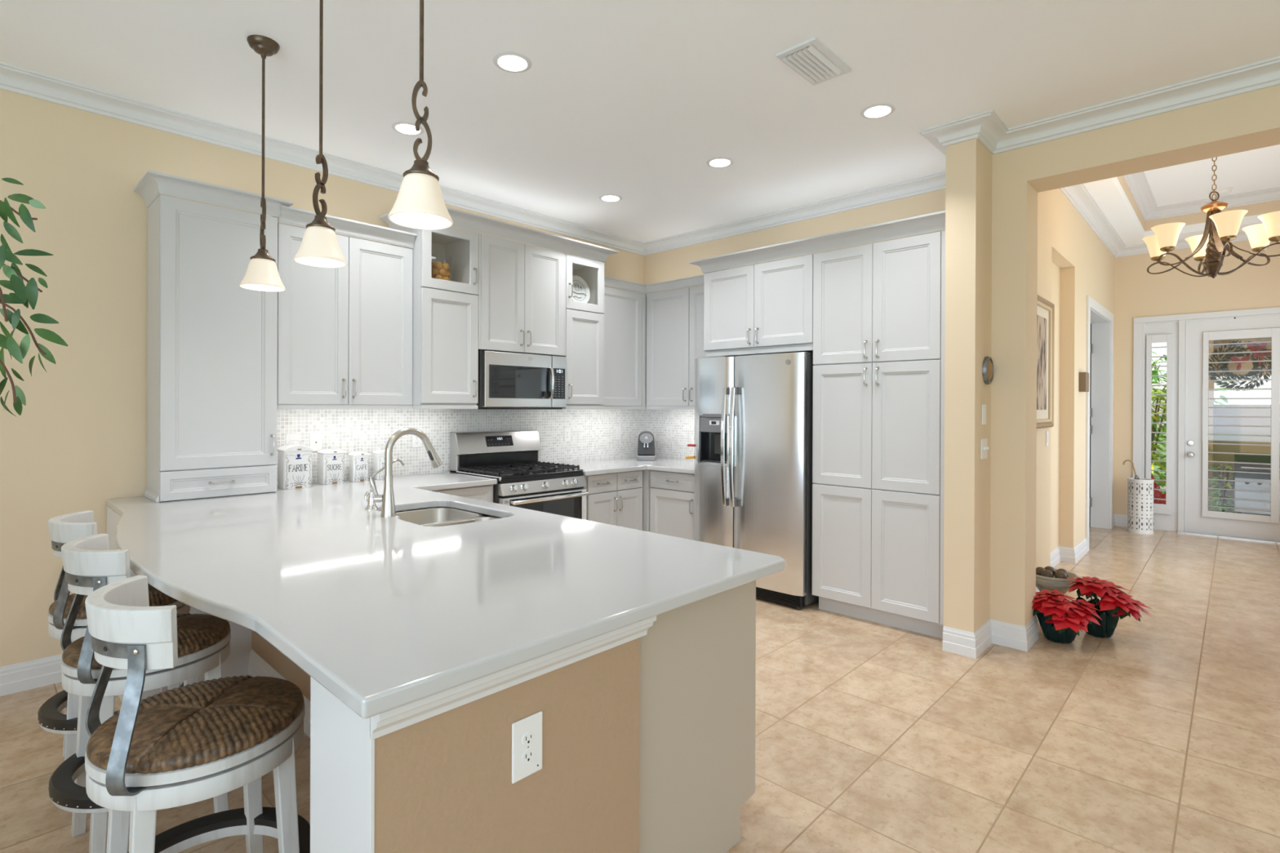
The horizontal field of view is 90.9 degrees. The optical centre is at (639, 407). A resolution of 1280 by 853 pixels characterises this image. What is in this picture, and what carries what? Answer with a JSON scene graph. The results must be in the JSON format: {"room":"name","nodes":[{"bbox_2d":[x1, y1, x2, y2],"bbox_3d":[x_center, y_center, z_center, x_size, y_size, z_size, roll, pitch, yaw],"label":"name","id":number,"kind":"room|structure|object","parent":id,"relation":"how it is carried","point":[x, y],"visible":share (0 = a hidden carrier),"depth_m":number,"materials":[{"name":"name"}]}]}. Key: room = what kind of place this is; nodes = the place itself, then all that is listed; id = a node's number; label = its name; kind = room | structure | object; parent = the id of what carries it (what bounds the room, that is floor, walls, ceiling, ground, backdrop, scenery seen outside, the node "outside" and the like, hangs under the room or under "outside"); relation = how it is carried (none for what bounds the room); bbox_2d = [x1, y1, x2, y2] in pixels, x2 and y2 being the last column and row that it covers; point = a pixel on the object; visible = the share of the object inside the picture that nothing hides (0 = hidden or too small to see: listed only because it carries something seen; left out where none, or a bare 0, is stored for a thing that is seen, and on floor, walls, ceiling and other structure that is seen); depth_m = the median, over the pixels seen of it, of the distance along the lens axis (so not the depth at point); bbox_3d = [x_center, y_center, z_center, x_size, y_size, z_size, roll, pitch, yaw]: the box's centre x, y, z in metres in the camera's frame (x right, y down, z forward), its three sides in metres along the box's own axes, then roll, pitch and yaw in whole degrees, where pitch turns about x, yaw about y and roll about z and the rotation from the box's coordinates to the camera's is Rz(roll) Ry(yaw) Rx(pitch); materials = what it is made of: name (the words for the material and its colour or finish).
{"room":"kitchen","nodes":[
{"label":"kitchen","id":0,"kind":"room"},
{"bbox_2d":[106,506,251,702],"bbox_3d":[-2.365,0.951,3.325,0.600,0.868,0.626,0,0,43],"label":"wall","id":1,"kind":"structure","parent":0,"point":[237,664],"depth_m":3.21,"materials":[{"name":"white paint"}]},
{"bbox_2d":[0,88,644,666],"bbox_3d":[-2.786,-0.117,3.434,0.150,3.000,8.350,0,0,43],"label":"wall","id":2,"kind":"structure","parent":0,"point":[78,441],"depth_m":3.23,"materials":[{"name":"beige paint"}]},
{"bbox_2d":[0,653,62,696],"bbox_3d":[-4.201,1.312,1.829,0.016,0.137,4.078,0,0,43],"label":"baseboard","id":3,"kind":"structure","parent":2,"relation":"attached to","point":[42,672],"depth_m":3.09,"materials":[{"name":"white paint"}]},
{"bbox_2d":[133,169,417,502],"bbox_3d":[-2.086,-0.346,3.751,0.405,1.650,1.415,0,0,43],"label":"upper cabinet","id":4,"kind":"object","parent":2,"relation":"attached to","point":[344,334],"depth_m":3.47,"materials":[{"name":"grey paint"}]},
{"bbox_2d":[391,226,478,408],"bbox_3d":[-1.422,-0.608,4.389,0.487,1.234,0.421,0,0,43],"label":"upper cabinet","id":5,"kind":"object","parent":2,"relation":"attached to","point":[445,313],"visible":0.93,"depth_m":4.24,"materials":[{"name":"grey paint"}]},
{"bbox_2d":[275,408,644,485],"bbox_3d":[-1.136,0.223,5.058,0.012,0.592,3.417,0,0,43],"label":"backsplash","id":6,"kind":"structure","parent":2,"relation":"attached to","point":[593,431],"depth_m":4.70,"materials":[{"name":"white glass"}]},
{"bbox_2d":[285,433,298,444],"bbox_3d":[-2.178,0.220,3.945,0.008,0.118,0.078,0,0,43],"label":"light switch","id":7,"kind":"object","parent":6,"relation":"attached to","point":[289,437],"visible":0.56,"depth_m":3.94,"materials":[{"name":"white plastic"}]},
{"bbox_2d":[309,432,322,451],"bbox_3d":[-2.082,0.222,4.044,0.012,0.120,0.078,0,0,43],"label":"plate","id":8,"kind":"object","parent":6,"relation":"attached to","point":[315,438],"visible":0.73,"depth_m":4.05,"materials":[{"name":"white plastic"}]},
{"bbox_2d":[0,62,945,255],"bbox_3d":[-1.660,-1.566,2.265,3.082,0.088,8.200,0,0,43],"label":"crown molding","id":9,"kind":"structure","parent":2,"relation":"attached to","point":[13,78],"depth_m":4.25,"materials":[{"name":"white paint"}]},
{"bbox_2d":[476,232,565,355],"bbox_3d":[-1.005,-0.818,4.828,0.487,0.814,0.786,0,0,43],"label":"upper cabinet","id":10,"kind":"object","parent":2,"relation":"attached to","point":[522,295],"visible":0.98,"depth_m":4.66,"materials":[{"name":"grey paint"}]},
{"bbox_2d":[476,350,566,409],"bbox_3d":[-0.991,-0.198,4.832,0.506,0.420,0.756,0,0,43],"label":"microwave","id":11,"kind":"object","parent":10,"relation":"attached to","point":[508,380],"visible":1,"depth_m":4.64,"materials":[{"name":"grey metal"}]},
{"bbox_2d":[562,253,604,408],"bbox_3d":[-0.591,-0.607,5.266,0.487,1.234,0.417,0,0,43],"label":"upper cabinet","id":12,"kind":"object","parent":2,"relation":"attached to","point":[584,322],"visible":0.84,"depth_m":5.15,"materials":[{"name":"grey paint"}]},
{"bbox_2d":[378,207,619,262],"bbox_3d":[-0.986,-1.270,4.808,0.535,0.090,1.796,0,0,43],"label":"crown molding","id":13,"kind":"structure","parent":12,"relation":"on","point":[460,219],"depth_m":4.62,"materials":[{"name":"grey paint"}]},
{"bbox_2d":[572,275,590,302],"bbox_3d":[-0.525,-0.971,5.233,0.110,0.256,0.252,0,0,43],"label":"plate","id":14,"kind":"object","parent":12,"relation":"in","point":[580,293],"visible":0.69,"depth_m":5.25,"materials":[{"name":"white ceramic"}]},
{"bbox_2d":[602,286,646,408],"bbox_3d":[-0.161,-0.521,5.809,0.365,1.064,0.962,0,0,43],"label":"upper cabinet","id":15,"kind":"object","parent":2,"relation":"attached to","point":[624,313],"visible":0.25,"depth_m":5.63,"materials":[{"name":"grey paint"}]},
{"bbox_2d":[251,630,639,852],"bbox_3d":[-1.174,0.958,2.277,2.570,0.868,0.698,0,0,43],"label":"wall","id":16,"kind":"structure","parent":0,"point":[443,784],"depth_m":1.40,"materials":[{"name":"beige paint"}]},
{"bbox_2d":[248,648,310,737],"bbox_3d":[-1.192,1.323,2.474,2.275,0.137,0.016,0,0,43],"label":"wall","id":17,"kind":"structure","parent":16,"relation":"attached to","point":[258,666],"depth_m":3.08,"materials":[{"name":"beige paint"}]},
{"bbox_2d":[310,675,374,852],"bbox_3d":[-0.591,0.962,1.237,0.296,0.868,0.008,0,0,43],"label":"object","id":18,"kind":"object","parent":16,"relation":"attached to","point":[342,748],"depth_m":1.23,"materials":[{"name":"white paint"}]},
{"bbox_2d":[369,615,656,740],"bbox_3d":[-0.222,0.563,1.383,0.040,0.068,0.726,0,0,43],"label":"trim","id":19,"kind":"structure","parent":16,"relation":"attached to","point":[382,724],"depth_m":1.30,"materials":[{"name":"white paint"}]},
{"bbox_2d":[511,711,542,783],"bbox_3d":[-0.247,0.744,1.381,0.008,0.130,0.081,0,0,43],"label":"wall outlet","id":20,"kind":"object","parent":16,"relation":"attached to","point":[526,732],"visible":1,"depth_m":1.38,"materials":[{"name":"white plastic"}]},
{"bbox_2d":[521,748,534,763],"bbox_3d":[-0.245,0.763,1.379,0.002,0.029,0.033,0,0,43],"label":"socket","id":21,"kind":"object","parent":20,"relation":"attached to","point":[527,754],"depth_m":1.38,"materials":[{"name":"grey"}]},
{"bbox_2d":[521,731,534,745],"bbox_3d":[-0.245,0.724,1.379,0.002,0.029,0.033,0,0,43],"label":"socket","id":22,"kind":"object","parent":20,"relation":"attached to","point":[527,737],"depth_m":1.38,"materials":[{"name":"grey"}]},
{"bbox_2d":[0,0,1279,242],"bbox_3d":[0.310,-1.675,0.398,8.810,0.150,8.500,0,0,43],"label":"ceiling","id":23,"kind":"structure","parent":0,"point":[632,100],"depth_m":3.03,"materials":[{"name":"white paint"}]},
{"bbox_2d":[239,34,285,291],"bbox_3d":[-1.665,-1.076,2.782,0.175,1.094,0.175,0,0,-42],"label":"pendant light","id":24,"kind":"object","parent":23,"relation":"hanging from","point":[262,273],"visible":1,"depth_m":2.76,"materials":[{"name":"white glass"}]},
{"bbox_2d":[293,0,346,267],"bbox_3d":[-1.173,-1.082,2.316,0.175,1.094,0.175,0,0,23],"label":"pendant light","id":25,"kind":"object","parent":23,"relation":"hanging from","point":[319,246],"visible":1,"depth_m":2.30,"materials":[{"name":"white glass"}]},
{"bbox_2d":[391,121,424,135],"bbox_3d":[-1.339,-1.609,3.636,0.180,0.008,0.180,0,0,43],"label":"recessed light","id":26,"kind":"object","parent":23,"relation":"in","point":[402,127],"visible":0.92,"depth_m":3.63,"materials":[{"name":"white paint"}]},
{"bbox_2d":[387,0,453,229],"bbox_3d":[-0.622,-1.079,1.793,0.175,1.094,0.175,0,0,-17],"label":"pendant light","id":27,"kind":"object","parent":23,"relation":"hanging from","point":[420,204],"visible":1,"depth_m":1.78,"materials":[{"name":"white glass"}]},
{"bbox_2d":[493,51,531,72],"bbox_3d":[-0.594,-1.605,2.932,0.180,0.008,0.180,0,0,43],"label":"recessed light","id":28,"kind":"object","parent":23,"relation":"in","point":[512,62],"visible":1,"depth_m":2.92,"materials":[{"name":"white paint"}]},
{"bbox_2d":[599,194,622,201],"bbox_3d":[-0.226,-1.607,4.833,0.180,0.008,0.180,0,0,43],"label":"recessed light","id":29,"kind":"object","parent":23,"relation":"in","point":[606,197],"visible":1,"depth_m":4.81,"materials":[{"name":"glass"}]},
{"bbox_2d":[706,156,733,167],"bbox_3d":[0.523,-1.602,4.120,0.180,0.008,0.180,0,0,43],"label":"recessed light","id":30,"kind":"object","parent":23,"relation":"in","point":[721,162],"visible":1,"depth_m":4.11,"materials":[{"name":"white paint"}]},
{"bbox_2d":[775,36,851,85],"bbox_3d":[0.807,-1.590,2.913,0.197,0.024,0.355,0,0,43],"label":"ceiling vent","id":31,"kind":"object","parent":23,"relation":"in","point":[811,59],"visible":1,"depth_m":2.88,"materials":[{"name":"white metal"}]},
{"bbox_2d":[860,103,895,119],"bbox_3d":[1.283,-1.598,3.399,0.180,0.008,0.180,0,0,43],"label":"recessed light","id":32,"kind":"object","parent":23,"relation":"in","point":[877,110],"visible":1,"depth_m":3.39,"materials":[{"name":"white paint"}]},
{"bbox_2d":[0,522,1279,852],"bbox_3d":[1.940,1.463,2.237,8.650,0.120,13.120,0,0,43],"label":"floor","id":33,"kind":"structure","parent":0,"point":[1161,734],"depth_m":2.69,"materials":[{"name":"tile"}]},
{"bbox_2d":[0,177,68,416],"bbox_3d":[-1.861,0.354,1.334,0.837,2.073,0.710,0,0,6],"label":"ficus tree","id":34,"kind":"object","parent":33,"relation":"on","point":[24,295],"visible":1,"depth_m":1.57,"materials":[{"name":"green plant"}]},
{"bbox_2d":[36,510,190,760],"bbox_3d":[-2.058,0.905,2.507,0.494,0.966,0.494,0,0,-38],"label":"bar stool","id":35,"kind":"object","parent":33,"relation":"on","point":[64,529],"visible":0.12,"depth_m":2.30,"materials":[{"name":"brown wood"}]},
{"bbox_2d":[48,533,231,852],"bbox_3d":[-1.606,0.907,2.069,0.494,0.966,0.494,0,0,37],"label":"bar stool","id":36,"kind":"object","parent":33,"relation":"on","point":[203,640],"visible":0.45,"depth_m":1.90,"materials":[{"name":"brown wood"}]},
{"bbox_2d":[84,574,310,852],"bbox_3d":[-1.072,0.910,1.546,0.494,0.966,0.494,0,0,-42],"label":"bar stool","id":37,"kind":"object","parent":33,"relation":"on","point":[195,742],"visible":0.99,"depth_m":1.43,"materials":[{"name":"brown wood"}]},
{"bbox_2d":[395,484,493,512],"bbox_3d":[-1.425,0.953,4.270,0.660,0.868,0.640,0,0,43],"label":"base cabinet","id":38,"kind":"object","parent":33,"relation":"on","point":[485,493],"visible":0.04,"depth_m":4.19,"materials":[{"name":"grey paint"}]},
{"bbox_2d":[449,429,588,519],"bbox_3d":[-0.891,0.771,4.739,0.763,1.174,0.760,0,0,43],"label":"range","id":39,"kind":"object","parent":33,"relation":"on","point":[510,457],"visible":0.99,"depth_m":4.69,"materials":[{"name":"grey metal"}]},
{"bbox_2d":[457,466,582,479],"bbox_3d":[-0.929,0.482,4.775,0.655,0.016,0.760,0,0,43],"label":"cooktop","id":40,"kind":"object","parent":39,"relation":"in","point":[571,471],"depth_m":4.58,"materials":[{"name":"black metal"}]},
{"bbox_2d":[406,506,755,852],"bbox_3d":[-0.746,0.958,2.720,2.502,0.868,0.721,0,0,43],"label":"base cabinet","id":41,"kind":"object","parent":33,"relation":"on","point":[698,658],"visible":0.07,"depth_m":1.87,"materials":[{"name":"grey paint"}]},
{"bbox_2d":[106,471,785,719],"bbox_3d":[-0.992,0.505,2.855,3.232,0.037,2.101,0,0,43],"label":"countertop","id":42,"kind":"structure","parent":41,"relation":"on","point":[384,614],"depth_m":1.84,"materials":[{"name":"grey stone"}]},
{"bbox_2d":[276,439,313,489],"bbox_3d":[-2.077,0.336,3.788,0.142,0.289,0.163,0,0,43],"label":"canister","id":43,"kind":"object","parent":42,"relation":"on","point":[294,460],"visible":0.98,"depth_m":3.74,"materials":[{"name":"white ceramic"}]},
{"bbox_2d":[316,444,346,484],"bbox_3d":[-1.961,0.357,4.000,0.119,0.247,0.136,0,0,43],"label":"canister","id":44,"kind":"object","parent":42,"relation":"on","point":[331,461],"visible":1,"depth_m":3.96,"materials":[{"name":"white ceramic"}]},
{"bbox_2d":[347,447,370,481],"bbox_3d":[-1.842,0.371,4.131,0.098,0.220,0.111,0,0,43],"label":"canister","id":45,"kind":"object","parent":42,"relation":"on","point":[358,461],"visible":1,"depth_m":4.10,"materials":[{"name":"white ceramic"}]},
{"bbox_2d":[372,445,393,479],"bbox_3d":[-1.734,0.369,4.244,0.094,0.224,0.107,0,0,43],"label":"canister","id":46,"kind":"object","parent":42,"relation":"on","point":[379,455],"visible":0.41,"depth_m":4.20,"materials":[{"name":"white ceramic"}]},
{"bbox_2d":[364,458,404,510],"bbox_3d":[-1.242,0.367,3.056,0.060,0.235,0.204,0,0,43],"label":"tap","id":47,"kind":"object","parent":42,"relation":"on","point":[371,505],"visible":0.86,"depth_m":3.00,"materials":[{"name":"silver metal"}]},
{"bbox_2d":[368,427,442,517],"bbox_3d":[-1.067,0.288,2.897,0.083,0.395,0.330,0,0,43],"label":"faucet","id":48,"kind":"object","parent":42,"relation":"on","point":[387,499],"visible":1,"depth_m":2.81,"materials":[{"name":"silver metal"}]},
{"bbox_2d":[395,506,499,526],"bbox_3d":[-0.944,0.613,2.943,0.727,0.172,0.487,0,0,43],"label":"sink","id":49,"kind":"object","parent":42,"relation":"in","point":[441,516],"visible":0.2,"depth_m":3.23,"materials":[{"name":"silver metal"}]},
{"bbox_2d":[583,470,642,530],"bbox_3d":[-0.399,0.955,5.349,0.665,0.868,0.782,0,0,43],"label":"base cabinet","id":50,"kind":"object","parent":33,"relation":"on","point":[615,499],"visible":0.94,"depth_m":5.14,"materials":[{"name":"grey paint"}]},
{"bbox_2d":[642,469,694,540],"bbox_3d":[0.234,0.957,5.636,1.188,0.868,0.690,0,0,43],"label":"base cabinet","id":51,"kind":"object","parent":33,"relation":"on","point":[668,497],"visible":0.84,"depth_m":5.22,"materials":[{"name":"grey paint"}]},
{"bbox_2d":[556,457,694,475],"bbox_3d":[-0.003,0.504,5.376,1.198,0.037,1.376,0,0,43],"label":"countertop","id":52,"kind":"structure","parent":51,"relation":"on","point":[629,464],"depth_m":5.29,"materials":[{"name":"grey stone"}]},
{"bbox_2d":[636,431,655,460],"bbox_3d":[0.058,0.353,5.906,0.176,0.263,0.300,0,0,0],"label":"coffee machine","id":53,"kind":"object","parent":52,"relation":"on","point":[646,446],"visible":1,"depth_m":5.86,"materials":[{"name":"grey plastic"}]},
{"bbox_2d":[693,351,818,609],"bbox_3d":[0.978,0.504,4.850,0.950,1.782,0.794,0,0,43],"label":"refrigerator","id":54,"kind":"object","parent":33,"relation":"on","point":[753,483],"visible":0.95,"depth_m":4.52,"materials":[{"name":"grey metal"}]},
{"bbox_2d":[812,230,945,638],"bbox_3d":[1.715,0.170,4.245,0.890,2.458,0.674,0,0,43],"label":"pantry cabinet","id":55,"kind":"object","parent":33,"relation":"on","point":[879,308],"visible":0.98,"depth_m":4.00,"materials":[{"name":"grey paint"}]},
{"bbox_2d":[1036,612,1076,644],"bbox_3d":[2.527,1.301,3.798,0.271,0.203,0.271,0,0,43],"label":"pot","id":56,"kind":"object","parent":33,"relation":"on","point":[1067,637],"depth_m":3.73,"materials":[{"name":"teal"}]},
{"bbox_2d":[1035,567,1079,595],"bbox_3d":[2.792,1.262,4.268,0.300,0.282,0.300,0,0,43],"label":"bowl","id":57,"kind":"object","parent":33,"relation":"on","point":[1049,584],"visible":0.33,"depth_m":4.16,"materials":[{"name":"beige ceramic"}]},
{"bbox_2d":[1031,588,1101,644],"bbox_3d":[2.531,1.259,3.777,0.385,0.288,0.394,0,0,-28],"label":"poinsettia","id":58,"kind":"object","parent":33,"relation":"on","point":[1060,620],"visible":0.98,"depth_m":3.72,"materials":[{"name":"red plant"}]},
{"bbox_2d":[1074,596,1119,638],"bbox_3d":[2.833,1.302,3.888,0.252,0.203,0.251,0,0,43],"label":"pot","id":59,"kind":"object","parent":33,"relation":"on","point":[1108,614],"depth_m":3.82,"materials":[{"name":"teal"}]},
{"bbox_2d":[1064,576,1151,638],"bbox_3d":[2.868,1.230,3.877,0.450,0.348,0.327,0,0,43],"label":"poinsettia","id":60,"kind":"object","parent":33,"relation":"on","point":[1113,604],"visible":0.96,"depth_m":3.81,"materials":[{"name":"red plant"}]},
{"bbox_2d":[1127,477,1154,534],"bbox_3d":[5.659,1.106,7.117,0.236,0.605,0.236,0,0,43],"label":"umbrella stand","id":61,"kind":"object","parent":33,"relation":"on","point":[1140,492],"visible":0.98,"depth_m":7.03,"materials":[{"name":"white ceramic"}]},
{"bbox_2d":[644,188,945,355],"bbox_3d":[1.199,-0.105,5.305,3.060,3.000,0.150,0,0,43],"label":"wall","id":62,"kind":"structure","parent":0,"point":[670,264],"depth_m":5.18,"materials":[{"name":"beige paint"}]},
{"bbox_2d":[643,406,694,460],"bbox_3d":[0.482,0.227,5.872,1.218,0.592,0.012,0,0,43],"label":"backsplash","id":63,"kind":"structure","parent":62,"relation":"attached to","point":[655,420],"depth_m":6.02,"materials":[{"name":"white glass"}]},
{"bbox_2d":[645,284,742,409],"bbox_3d":[0.472,-0.518,5.628,0.913,1.064,0.359,0,0,43],"label":"upper cabinet","id":64,"kind":"object","parent":62,"relation":"attached to","point":[674,340],"visible":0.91,"depth_m":5.61,"materials":[{"name":"grey paint"}]},
{"bbox_2d":[604,274,703,293],"bbox_3d":[0.161,-1.092,5.285,0.890,0.081,0.637,0,0,43],"label":"trim","id":65,"kind":"structure","parent":64,"relation":"attached to","point":[695,280],"depth_m":5.59,"materials":[{"name":"grey paint"}]},
{"bbox_2d":[703,253,813,356],"bbox_3d":[1.051,-0.731,4.876,0.945,0.663,0.674,0,0,43],"label":"upper cabinet","id":66,"kind":"object","parent":62,"relation":"attached to","point":[766,308],"visible":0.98,"depth_m":4.62,"materials":[{"name":"grey paint"}]},
{"bbox_2d":[688,210,945,273],"bbox_3d":[1.329,-1.106,4.580,1.922,0.090,0.723,0,0,43],"label":"crown molding","id":67,"kind":"structure","parent":66,"relation":"on","point":[935,221],"depth_m":4.21,"materials":[{"name":"grey paint"}]},
{"bbox_2d":[943,137,991,632],"bbox_3d":[2.077,-0.099,3.858,0.161,3.000,0.743,0,0,43],"label":"wall pillar","id":68,"kind":"structure","parent":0,"point":[968,163],"depth_m":3.60,"materials":[{"name":"beige paint"}]},
{"bbox_2d":[980,438,989,459],"bbox_3d":[2.003,0.238,3.649,0.022,0.118,0.115,0,0,43],"label":"light switch","id":69,"kind":"object","parent":68,"relation":"attached to","point":[984,442],"visible":1,"depth_m":3.63,"materials":[{"name":"white plastic"}]},
{"bbox_2d":[982,356,993,384],"bbox_3d":[2.039,-0.219,3.682,0.026,0.164,0.164,0,0,43],"label":"wall plaque","id":70,"kind":"object","parent":68,"relation":"attached to","point":[988,364],"visible":1,"depth_m":3.65,"materials":[{"name":"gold metal"}]},
{"bbox_2d":[942,615,1038,658],"bbox_3d":[2.101,1.333,3.675,0.702,0.137,0.180,0,0,-17],"label":"baseboard","id":71,"kind":"structure","parent":68,"relation":"attached to","point":[969,644],"depth_m":3.64,"materials":[{"name":"white paint"}]},
{"bbox_2d":[1035,188,1115,568],"bbox_3d":[3.967,-0.470,5.865,0.183,3.750,4.770,0,0,43],"label":"wall","id":72,"kind":"structure","parent":0,"point":[1074,264],"depth_m":5.72,"materials":[{"name":"beige paint"}]},
{"bbox_2d":[1036,294,1054,428],"bbox_3d":[2.932,-0.332,4.617,0.034,0.964,0.835,0,0,43],"label":"picture frame","id":73,"kind":"object","parent":72,"relation":"attached to","point":[1045,308],"visible":0.62,"depth_m":4.78,"materials":[{"name":"beige wood"}]},
{"bbox_2d":[1036,314,1046,409],"bbox_3d":[2.925,-0.332,4.624,0.002,0.694,0.545,0,0,43],"label":"print","id":74,"kind":"object","parent":73,"relation":"attached to","point":[1041,318],"depth_m":4.70,"materials":[{"name":"beige paper"}]},
{"bbox_2d":[1049,537,1087,567],"bbox_3d":[3.759,1.336,5.594,0.129,0.137,1.595,0,0,43],"label":"baseboard","id":75,"kind":"structure","parent":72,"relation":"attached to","point":[1065,554],"depth_m":5.72,"materials":[{"name":"white paint"}]},
{"bbox_2d":[1079,372,1088,391],"bbox_3d":[4.217,-0.240,5.958,0.055,0.180,0.350,0,0,43],"label":"door chime","id":76,"kind":"object","parent":72,"relation":"attached to","point":[1083,376],"visible":1,"depth_m":5.83,"materials":[{"name":"brown wood"}]},
{"bbox_2d":[1112,514,1127,527],"bbox_3d":[5.659,1.340,7.403,0.172,0.137,0.205,0,0,43],"label":"baseboard","id":77,"kind":"structure","parent":72,"relation":"attached to","point":[1119,520],"depth_m":7.48,"materials":[{"name":"white paint"}]},
{"bbox_2d":[1059,183,1248,257],"bbox_3d":[4.681,-1.844,5.084,1.917,0.095,4.925,0,0,43],"label":"crown molding","id":78,"kind":"structure","parent":72,"relation":"attached to","point":[1078,195],"depth_m":6.45,"materials":[{"name":"white paint"}]},
{"bbox_2d":[1088,324,1091,522],"bbox_3d":[4.329,0.053,7.402,1.400,2.700,2.300,0,0,43],"label":"wall","id":79,"kind":"structure","parent":0,"point":[1091,324],"depth_m":7.72,"materials":[{"name":"beige paint"}]},
{"bbox_2d":[1085,295,1113,551],"bbox_3d":[4.625,0.155,7.059,0.901,2.500,1.720,0,0,43],"label":"door","id":80,"kind":"structure","parent":79,"relation":"in","point":[1100,412],"depth_m":7.33,"materials":[{"name":"white paint"}]},
{"bbox_2d":[990,84,1279,626],"bbox_3d":[4.104,-0.463,2.049,5.267,3.750,0.270,0,0,43],"label":"wall","id":81,"kind":"structure","parent":0,"point":[1251,120],"depth_m":3.66,"materials":[{"name":"beige paint"}]},
{"bbox_2d":[918,56,1279,155],"bbox_3d":[3.907,-1.545,2.034,5.540,0.088,0.835,0,0,43],"label":"crown molding","id":82,"kind":"structure","parent":81,"relation":"attached to","point":[986,126],"depth_m":3.34,"materials":[{"name":"white paint"}]},
{"bbox_2d":[1084,177,1263,245],"bbox_3d":[4.681,-1.931,5.084,1.917,0.080,4.925,0,0,43],"label":"ceiling","id":83,"kind":"structure","parent":0,"point":[1108,194],"depth_m":6.29,"materials":[{"name":"white paint"}]},
{"bbox_2d":[1113,240,1279,515],"bbox_3d":[6.409,-0.463,6.940,2.250,3.750,0.150,0,0,43],"label":"wall","id":84,"kind":"structure","parent":0,"point":[1138,293],"depth_m":7.24,"materials":[{"name":"beige paint"}]},
{"bbox_2d":[1133,306,1279,543],"bbox_3d":[6.466,0.180,6.839,1.745,2.465,0.216,0,0,43],"label":"door","id":85,"kind":"structure","parent":84,"relation":"in","point":[1193,416],"depth_m":6.94,"materials":[{"name":"white paint"}]},
{"bbox_2d":[1133,321,1178,532],"bbox_3d":[5.989,0.210,7.311,0.405,2.400,0.188,0,0,43],"label":"window","id":86,"kind":"structure","parent":85,"relation":"attached to","point":[1165,516],"depth_m":7.26,"materials":[{"name":"white paint"}]},
{"bbox_2d":[1208,340,1271,391],"bbox_3d":[6.540,-0.457,6.861,0.561,0.563,0.143,0,0,43],"label":"wreath","id":87,"kind":"object","parent":85,"relation":"hanging from","point":[1252,347],"visible":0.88,"depth_m":6.84,"materials":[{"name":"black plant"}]},
{"bbox_2d":[1116,175,1279,231],"bbox_3d":[4.720,-2.091,5.151,1.414,0.240,4.165,0,0,43],"label":"wall","id":88,"kind":"structure","parent":0,"point":[1273,206],"depth_m":6.52,"materials":[{"name":"beige paint"}]},
{"bbox_2d":[1122,171,1279,221],"bbox_3d":[4.720,-2.139,5.151,1.254,0.105,4.005,0,0,43],"label":"crown molding","id":89,"kind":"structure","parent":88,"relation":"attached to","point":[1138,184],"depth_m":6.48,"materials":[{"name":"white paint"}]},
{"bbox_2d":[1144,144,1279,206],"bbox_3d":[4.716,-2.241,5.151,1.460,0.100,4.200,0,0,43],"label":"ceiling","id":90,"kind":"structure","parent":0,"point":[1258,169],"depth_m":5.95,"materials":[{"name":"white paint"}]},
{"bbox_2d":[1142,156,1279,278],"bbox_3d":[4.045,-1.560,4.436,0.808,1.266,0.816,0,0,43],"label":"chandelier","id":91,"kind":"object","parent":90,"relation":"hanging from","point":[1224,226],"visible":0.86,"depth_m":4.41,"materials":[{"name":"gold metal"}]},
{"bbox_2d":[1209,186,1233,195],"bbox_3d":[5.838,-2.165,6.320,0.170,0.048,0.170,0,0,43],"label":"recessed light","id":92,"kind":"object","parent":90,"relation":"attached to","point":[1224,190],"visible":0.76,"depth_m":6.27,"materials":[{"name":"glass"}]},
{"label":"outside","id":93,"kind":"structure","parent":0,"visible":0},
{"bbox_2d":[1151,430,1166,479],"bbox_3d":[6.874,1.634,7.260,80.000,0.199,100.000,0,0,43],"label":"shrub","id":94,"kind":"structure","parent":93,"point":[1156,467],"depth_m":18.95,"materials":[{"name":"green plant"}]},
{"bbox_2d":[1151,351,1234,461],"bbox_3d":[10.120,0.076,13.861,2.821,2.728,4.406,0,0,-43],"label":"hedge","id":95,"kind":"object","parent":94,"relation":"on","point":[1165,358],"visible":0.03,"depth_m":12.69,"materials":[{"name":"green plant"}]},
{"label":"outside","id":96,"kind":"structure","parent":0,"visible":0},
{"bbox_2d":[1159,485,1270,515],"bbox_3d":[8.773,1.487,9.263,12.000,0.100,6.480,0,0,43],"label":"ground porch","id":97,"kind":"structure","parent":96,"point":[1159,486],"depth_m":8.65,"materials":[{"name":"beige"}]},
{"bbox_2d":[1151,475,1165,504],"bbox_3d":[6.496,1.121,8.148,0.694,0.690,0.630,0,0,43],"label":"shrub","id":98,"kind":"object","parent":97,"relation":"on","point":[1157,494],"visible":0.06,"depth_m":7.83,"materials":[{"name":"red plant"}]},
{"bbox_2d":[1151,386,1166,493],"bbox_3d":[7.024,0.534,8.804,1.126,1.799,1.165,0,0,-35],"label":"shrub","id":99,"kind":"object","parent":97,"relation":"on","point":[1156,419],"visible":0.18,"depth_m":8.56,"materials":[{"name":"green plant"}]},
{"bbox_2d":[1208,461,1236,512],"bbox_3d":[7.851,1.072,8.466,0.384,0.743,0.482,0,0,43],"label":"shrub","id":100,"kind":"object","parent":97,"relation":"on","point":[1222,493],"visible":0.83,"depth_m":8.44,"materials":[{"name":"green plant"}]},
{"bbox_2d":[1201,332,1279,511],"bbox_3d":[9.649,-0.167,7.561,4.400,3.220,0.450,0,0,43],"label":"wall","id":101,"kind":"structure","parent":97,"relation":"on","point":[1232,366],"depth_m":8.74,"materials":[{"name":"beige paint"}]},
{"bbox_2d":[1233,452,1279,515],"bbox_3d":[8.290,1.017,8.068,1.000,0.840,0.580,0,0,43],"label":"grill","id":102,"kind":"object","parent":97,"relation":"on","point":[1238,458],"visible":0.68,"depth_m":8.14,"materials":[{"name":"silver metal"}]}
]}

